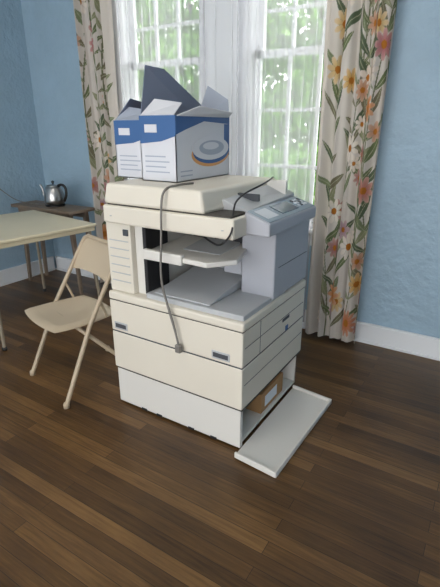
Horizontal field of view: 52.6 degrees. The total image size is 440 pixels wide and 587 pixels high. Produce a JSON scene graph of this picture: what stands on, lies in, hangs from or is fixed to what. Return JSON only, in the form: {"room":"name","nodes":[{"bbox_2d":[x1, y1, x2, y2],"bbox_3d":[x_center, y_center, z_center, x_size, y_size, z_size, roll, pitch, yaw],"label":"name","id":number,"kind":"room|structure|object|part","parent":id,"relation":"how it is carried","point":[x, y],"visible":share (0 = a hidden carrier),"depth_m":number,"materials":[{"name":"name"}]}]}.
{"room":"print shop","nodes":[
{"label":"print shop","id":0,"kind":"room"},
{"bbox_2d":[0,0,55,269],"bbox_3d":[-3.249,-0.960,1.997,0.150,3.200,5.500,12,24,30],"label":"wall","id":1,"kind":"structure","parent":0,"point":[21,166],"depth_m":4.05,"materials":[{"name":"paint"}]},
{"bbox_2d":[0,256,54,283],"bbox_3d":[-3.184,0.491,2.476,0.024,0.145,5.468,12,24,30],"label":"board","id":2,"kind":"object","parent":1,"relation":"attached to","point":[21,272],"depth_m":4.33,"materials":[{"name":"white paint"}]},
{"bbox_3d":[-3.184,0.433,2.454,0.024,0.020,5.468,12,24,30],"label":"cap","id":3,"kind":"part","parent":2,"relation":"part of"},
{"bbox_2d":[0,270,439,586],"bbox_3d":[-0.684,1.156,1.077,6.200,0.120,5.500,12,24,30],"label":"floor","id":4,"kind":"structure","parent":0,"point":[103,490],"depth_m":1.88,"materials":[{"name":"brown wood"}]},
{"bbox_2d":[0,268,55,286],"bbox_3d":[-3.173,0.552,2.492,0.014,0.020,5.468,12,24,30],"label":"shoe","id":5,"kind":"object","parent":4,"relation":"on","point":[36,274],"visible":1,"depth_m":4.35,"materials":[{"name":"white paint"}]},
{"bbox_2d":[0,210,99,350],"bbox_3d":[-1.519,-0.165,3.390,0.900,0.735,0.820,16,26,37],"label":"table","id":6,"kind":"object","parent":4,"relation":"on","point":[31,226],"visible":0.86,"depth_m":3.20,"materials":[{"name":"laminate"}]},
{"bbox_3d":[-1.442,0.043,2.869,0.023,0.691,0.051,-2,21,-5],"label":"leg","id":7,"kind":"part","parent":6,"relation":"part of","materials":[{"name":"silver metal"}]},
{"bbox_3d":[-1.596,-0.350,3.920,0.023,0.691,0.051,-2,21,-5],"label":"leg","id":8,"kind":"part","parent":6,"relation":"part of","materials":[{"name":"silver metal"}]},
{"bbox_3d":[-1.190,-0.377,3.015,0.131,0.030,0.794,12,24,30],"label":"rail","id":9,"kind":"part","parent":6,"relation":"part of","materials":[{"name":"beige"}]},
{"bbox_3d":[-0.953,-0.161,3.414,0.051,0.691,0.023,-2,21,-5],"label":"leg","id":10,"kind":"part","parent":6,"relation":"part of","materials":[{"name":"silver metal"}]},
{"bbox_2d":[11,200,95,293],"bbox_3d":[-1.507,-0.439,4.111,0.800,0.742,0.275,12,24,30],"label":"side table","id":11,"kind":"object","parent":4,"relation":"on","point":[69,210],"visible":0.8,"depth_m":3.94,"materials":[{"name":"brown wood"}]},
{"bbox_3d":[-1.830,-0.464,4.218,0.063,0.715,0.043,12,24,30],"label":"leg","id":12,"kind":"part","parent":11,"relation":"part of","materials":[{"name":"brown wood"}]},
{"bbox_3d":[-1.738,-0.515,4.355,0.063,0.715,0.043,12,24,30],"label":"leg","id":13,"kind":"part","parent":11,"relation":"part of","materials":[{"name":"brown wood"}]},
{"bbox_2d":[39,181,67,206],"bbox_3d":[-1.464,-0.882,3.925,0.186,0.220,0.238,-13,24,-30],"label":"electric kettle","id":14,"kind":"object","parent":11,"relation":"on","point":[54,196],"visible":1,"depth_m":3.88,"materials":[{"name":"silver metal"}]},
{"bbox_2d":[0,189,45,204],"bbox_3d":[-1.808,-0.943,3.987,0.515,0.287,0.144,-3,21,-7],"label":"cord","id":15,"kind":"object","parent":14,"relation":"attached to","point":[0,189],"visible":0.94,"depth_m":4.04,"materials":[{"name":"grey plastic"}]},
{"bbox_3d":[-1.466,-0.950,3.909,0.120,0.018,0.120,12,24,30],"label":"lid","id":16,"kind":"part","parent":14,"relation":"part of","materials":[{"name":"silver metal"}]},
{"bbox_3d":[-1.376,-0.882,3.893,0.106,0.157,0.026,10,23,24],"label":"handle","id":17,"kind":"part","parent":14,"relation":"part of","materials":[{"name":"black plastic"}]},
{"bbox_3d":[-1.259,-0.339,3.884,0.083,0.715,0.043,12,24,30],"label":"leg","id":18,"kind":"part","parent":11,"relation":"part of","materials":[{"name":"brown wood"}]},
{"bbox_3d":[-1.167,-0.391,4.021,0.083,0.715,0.043,12,24,30],"label":"leg","id":19,"kind":"part","parent":11,"relation":"part of","materials":[{"name":"brown wood"}]},
{"bbox_2d":[25,234,114,408],"bbox_3d":[-0.795,0.111,2.541,0.526,0.812,0.491,-18,27,-40],"label":"folding chair","id":20,"kind":"object","parent":4,"relation":"on","point":[91,255],"visible":0.84,"depth_m":2.48,"materials":[{"name":"metal"}]},
{"bbox_3d":[-0.837,0.098,2.494,0.410,0.019,0.432,-18,27,-40],"label":"seat","id":21,"kind":"part","parent":20,"relation":"part of","materials":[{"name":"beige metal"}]},
{"bbox_3d":[-0.699,-0.197,2.522,0.113,0.177,0.396,-18,27,-40],"label":"backrest","id":22,"kind":"part","parent":20,"relation":"part of","materials":[{"name":"beige metal"}]},
{"bbox_2d":[103,175,331,477],"bbox_3d":[0.031,0.043,2.219,0.990,1.165,0.748,12,24,30],"label":"photocopier","id":23,"kind":"object","parent":4,"relation":"on","point":[236,306],"visible":0.98,"depth_m":2.06,"materials":[{"name":"white plastic"}]},
{"bbox_3d":[-0.495,0.163,2.228,0.085,0.038,0.005,12,24,30],"label":"grip frame","id":24,"kind":"part","parent":23,"relation":"part of","materials":[{"name":"grey plastic"}]},
{"bbox_2d":[113,98,142,178],"bbox_3d":[-0.323,-0.817,2.275,0.201,0.404,0.402,12,24,30],"label":"cardboard box","id":25,"kind":"object","parent":23,"relation":"on","point":[126,125],"visible":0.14,"depth_m":2.15,"materials":[{"name":"grey cardboard"}]},
{"bbox_2d":[113,120,139,144],"bbox_3d":[-0.430,-0.764,2.115,0.197,0.111,0.001,12,24,30],"label":"print","id":26,"kind":"object","parent":25,"relation":"attached to","point":[126,132],"depth_m":2.12,"materials":[{"name":"blue"}]},
{"bbox_2d":[142,248,183,265],"bbox_3d":[-0.254,-0.164,1.984,0.220,0.047,0.030,12,24,30],"label":"tray","id":27,"kind":"object","parent":23,"relation":"on","point":[149,254],"depth_m":1.96,"materials":[{"name":"white plastic"}]},
{"bbox_2d":[159,182,193,353],"bbox_3d":[-0.172,-0.110,1.991,0.099,0.742,0.196,12,24,30],"label":"power cord","id":28,"kind":"object","parent":23,"relation":"attached to","point":[178,347],"visible":1,"depth_m":1.93,"materials":[{"name":"grey plastic"}]},
{"bbox_2d":[139,65,232,182],"bbox_3d":[-0.131,-0.815,2.142,0.264,0.494,0.492,12,24,30],"label":"cardboard box","id":29,"kind":"object","parent":23,"relation":"on","point":[182,139],"visible":1,"depth_m":2.04,"materials":[{"name":"grey cardboard"}]},
{"bbox_2d":[139,115,175,143],"bbox_3d":[-0.278,-0.723,1.967,0.203,0.118,0.001,12,24,30],"label":"print","id":30,"kind":"object","parent":29,"relation":"attached to","point":[154,129],"depth_m":1.96,"materials":[{"name":"blue"}]},
{"bbox_2d":[175,115,228,133],"bbox_3d":[-0.072,-0.790,2.088,0.001,0.079,0.450,12,24,30],"label":"print","id":31,"kind":"object","parent":29,"relation":"on","point":[184,124],"depth_m":2.07,"materials":[{"name":"blue"}]},
{"bbox_2d":[199,140,223,154],"bbox_3d":[-0.040,-0.712,2.171,0.003,0.068,0.220,12,24,30],"label":"print","id":32,"kind":"object","parent":29,"relation":"attached to","point":[206,147],"depth_m":2.16,"materials":[{"name":"grey"}]},
{"bbox_2d":[153,235,246,267],"bbox_3d":[-0.076,-0.196,2.055,0.439,0.038,0.339,12,24,30],"label":"tray","id":33,"kind":"object","parent":23,"relation":"on","point":[179,250],"depth_m":2.00,"materials":[{"name":"white plastic"}]},
{"bbox_3d":[-0.048,0.073,2.325,0.762,0.166,0.680,12,24,30],"label":"drawer","id":34,"kind":"part","parent":23,"relation":"part of","materials":[{"name":"beige plastic"}]},
{"bbox_3d":[-0.048,0.253,2.393,0.762,0.206,0.680,12,24,30],"label":"drawer","id":35,"kind":"part","parent":23,"relation":"part of","materials":[{"name":"beige plastic"}]},
{"bbox_2d":[184,237,239,254],"bbox_3d":[-0.037,-0.221,2.070,0.200,0.024,0.180,12,24,30],"label":"tray","id":36,"kind":"object","parent":23,"relation":"on","point":[202,246],"depth_m":2.05,"materials":[{"name":"grey plastic"}]},
{"bbox_3d":[0.003,0.272,1.937,0.093,0.038,0.005,12,24,30],"label":"grip frame","id":37,"kind":"part","parent":23,"relation":"part of","materials":[{"name":"grey plastic"}]},
{"bbox_2d":[203,176,273,245],"bbox_3d":[0.104,-0.375,1.956,0.200,0.226,0.561,12,24,30],"label":"cable","id":38,"kind":"object","parent":23,"relation":"attached to","point":[272,177],"visible":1,"depth_m":1.82,"materials":[{"name":"black rubber"}]},
{"bbox_2d":[222,185,293,211],"bbox_3d":[0.181,-0.450,2.015,0.140,0.084,0.460,12,24,30],"label":"tray","id":39,"kind":"object","parent":23,"relation":"on","point":[263,196],"depth_m":1.94,"materials":[{"name":"grey plastic"}]},
{"bbox_2d":[245,372,282,413],"bbox_3d":[0.173,0.471,2.415,0.271,0.154,0.300,12,24,30],"label":"carton","id":40,"kind":"object","parent":23,"relation":"in","point":[262,401],"visible":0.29,"depth_m":2.29,"materials":[{"name":"cardboard"}]},
{"bbox_3d":[0.281,-0.347,1.968,0.115,0.092,0.510,12,24,30],"label":"control panel","id":41,"kind":"part","parent":23,"relation":"part of","materials":[{"name":"grey plastic"}]},
{"bbox_3d":[0.281,-0.375,1.957,0.102,0.038,0.480,12,24,30],"label":"panel","id":42,"kind":"part","parent":23,"relation":"part of","materials":[{"name":"grey plastic"}]},
{"bbox_3d":[0.332,0.658,2.199,0.225,0.022,0.665,12,24,30],"label":"open door","id":43,"kind":"part","parent":23,"relation":"part of","materials":[{"name":"white plastic"}]},
{"bbox_2d":[56,268,439,360],"bbox_3d":[0.837,0.298,3.172,6.018,0.020,0.014,12,24,30],"label":"trim","id":44,"kind":"structure","parent":4,"relation":"on","point":[89,276],"depth_m":3.00,"materials":[{"name":"white paint"}]},
{"bbox_2d":[20,0,439,337],"bbox_3d":[0.816,-1.183,2.765,6.200,3.320,0.160,12,24,30],"label":"wall","id":45,"kind":"structure","parent":0,"point":[400,289],"depth_m":2.81,"materials":[{"name":"paint"}]},
{"bbox_2d":[111,0,129,179],"bbox_3d":[-0.820,-1.794,3.513,0.115,2.400,0.022,12,24,30],"label":"window frame","id":46,"kind":"structure","parent":45,"relation":"attached to","point":[115,13],"depth_m":3.47,"materials":[{"name":"white paint"}]},
{"bbox_2d":[118,0,200,179],"bbox_3d":[-0.406,-1.737,3.361,0.770,2.200,0.140,12,24,30],"label":"window","id":47,"kind":"structure","parent":45,"relation":"in","point":[131,3],"depth_m":3.40,"materials":[{"name":"white paint"}]},
{"bbox_3d":[-0.409,-1.245,3.540,0.710,1.092,0.030,12,24,30],"label":"lower sash","id":48,"kind":"part","parent":47,"relation":"part of","materials":[{"name":"white wood"}]},
{"bbox_2d":[203,0,248,175],"bbox_3d":[0.027,-1.656,3.002,0.360,2.300,0.018,12,24,30],"label":"board","id":49,"kind":"object","parent":45,"relation":"attached to","point":[222,6],"visible":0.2,"depth_m":3.01,"materials":[{"name":"white paint"}]},
{"bbox_2d":[200,0,203,104],"bbox_3d":[-0.123,-1.683,3.074,0.025,2.300,0.012,12,24,30],"label":"bead","id":50,"kind":"object","parent":49,"relation":"attached to","point":[201,1],"visible":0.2,"depth_m":3.06,"materials":[{"name":"white paint"}]},
{"bbox_2d":[229,0,232,174],"bbox_3d":[0.074,-1.640,2.959,0.020,2.300,0.010,12,24,30],"label":"bead","id":51,"kind":"object","parent":49,"relation":"attached to","point":[231,1],"visible":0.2,"depth_m":3.05,"materials":[{"name":"white paint"}]},
{"bbox_2d":[241,0,246,175],"bbox_3d":[0.161,-1.621,2.907,0.025,2.300,0.012,12,24,30],"label":"bead","id":52,"kind":"object","parent":49,"relation":"attached to","point":[244,1],"visible":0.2,"depth_m":2.98,"materials":[{"name":"white paint"}]},
{"bbox_2d":[55,256,439,357],"bbox_3d":[0.844,0.236,3.160,6.018,0.145,0.024,12,24,30],"label":"board","id":53,"kind":"object","parent":45,"relation":"attached to","point":[397,340],"depth_m":2.97,"materials":[{"name":"white wood"}]},
{"bbox_3d":[0.844,0.177,3.139,6.018,0.020,0.024,12,24,30],"label":"cap","id":54,"kind":"part","parent":53,"relation":"part of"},
{"bbox_2d":[245,0,326,227],"bbox_3d":[0.543,-1.529,2.805,0.770,2.200,0.140,12,24,30],"label":"window","id":55,"kind":"structure","parent":45,"relation":"in","point":[318,49],"depth_m":2.95,"materials":[{"name":"white paint"}]},
{"bbox_3d":[0.559,-2.029,2.645,0.710,1.092,0.030,12,24,30],"label":"upper sash","id":56,"kind":"part","parent":55,"relation":"part of","materials":[{"name":"white wood"}]},
{"bbox_2d":[308,234,311,245],"bbox_3d":[0.027,-0.509,3.431,2.090,0.090,0.018,12,24,30],"label":"apron","id":57,"kind":"object","parent":45,"relation":"attached to","point":[309,235],"visible":0.02,"depth_m":3.07,"materials":[{"name":"white paint"}]},
{"bbox_3d":[-0.126,-2.728,2.643,2.850,0.028,0.114,12,24,30],"label":"curtain rod","id":58,"kind":"object","parent":45,"relation":"attached to","visible":0},
{"bbox_2d":[73,0,123,283],"bbox_3d":[-0.969,-1.474,3.622,0.367,2.975,0.085,12,24,30],"label":"floral curtain","id":59,"kind":"object","parent":58,"relation":"hanging from","point":[93,18],"visible":0.57,"depth_m":3.55,"materials":[{"name":"fabric"}]},
{"bbox_2d":[305,0,397,341],"bbox_3d":[0.763,-1.092,2.599,0.379,2.975,0.092,11,23,28],"label":"floral curtain","id":60,"kind":"object","parent":58,"relation":"hanging from","point":[358,33],"visible":1,"depth_m":2.68,"materials":[{"name":"fabric"}]},
{"label":"outside","id":61,"kind":"structure","parent":0,"visible":0},
{"bbox_2d":[261,158,314,204],"bbox_3d":[1.986,-4.480,17.835,44.000,0.100,26.900,12,24,30],"label":"ground","id":62,"kind":"structure","parent":61,"point":[277,158],"depth_m":19.64,"materials":[{"name":"green plant"}]},
{"bbox_2d":[135,0,286,101],"bbox_3d":[-1.376,-4.995,9.873,5.888,6.453,2.954,12,24,30],"label":"tree","id":63,"kind":"object","parent":62,"relation":"on","point":[190,43],"visible":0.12,"depth_m":8.79,"materials":[{"name":"green plant"}]},
{"bbox_2d":[259,143,317,203],"bbox_3d":[-0.774,-1.372,7.012,8.644,2.188,1.679,12,24,30],"label":"hedge","id":64,"kind":"object","parent":62,"relation":"on","point":[298,175],"visible":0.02,"depth_m":5.63,"materials":[{"name":"green plant"}]},
{"bbox_2d":[260,0,324,199],"bbox_3d":[1.591,-3.708,8.260,4.246,5.174,2.720,12,24,30],"label":"tree","id":65,"kind":"object","parent":62,"relation":"on","point":[304,68],"visible":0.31,"depth_m":7.61,"materials":[{"name":"green plant"}]}
]}

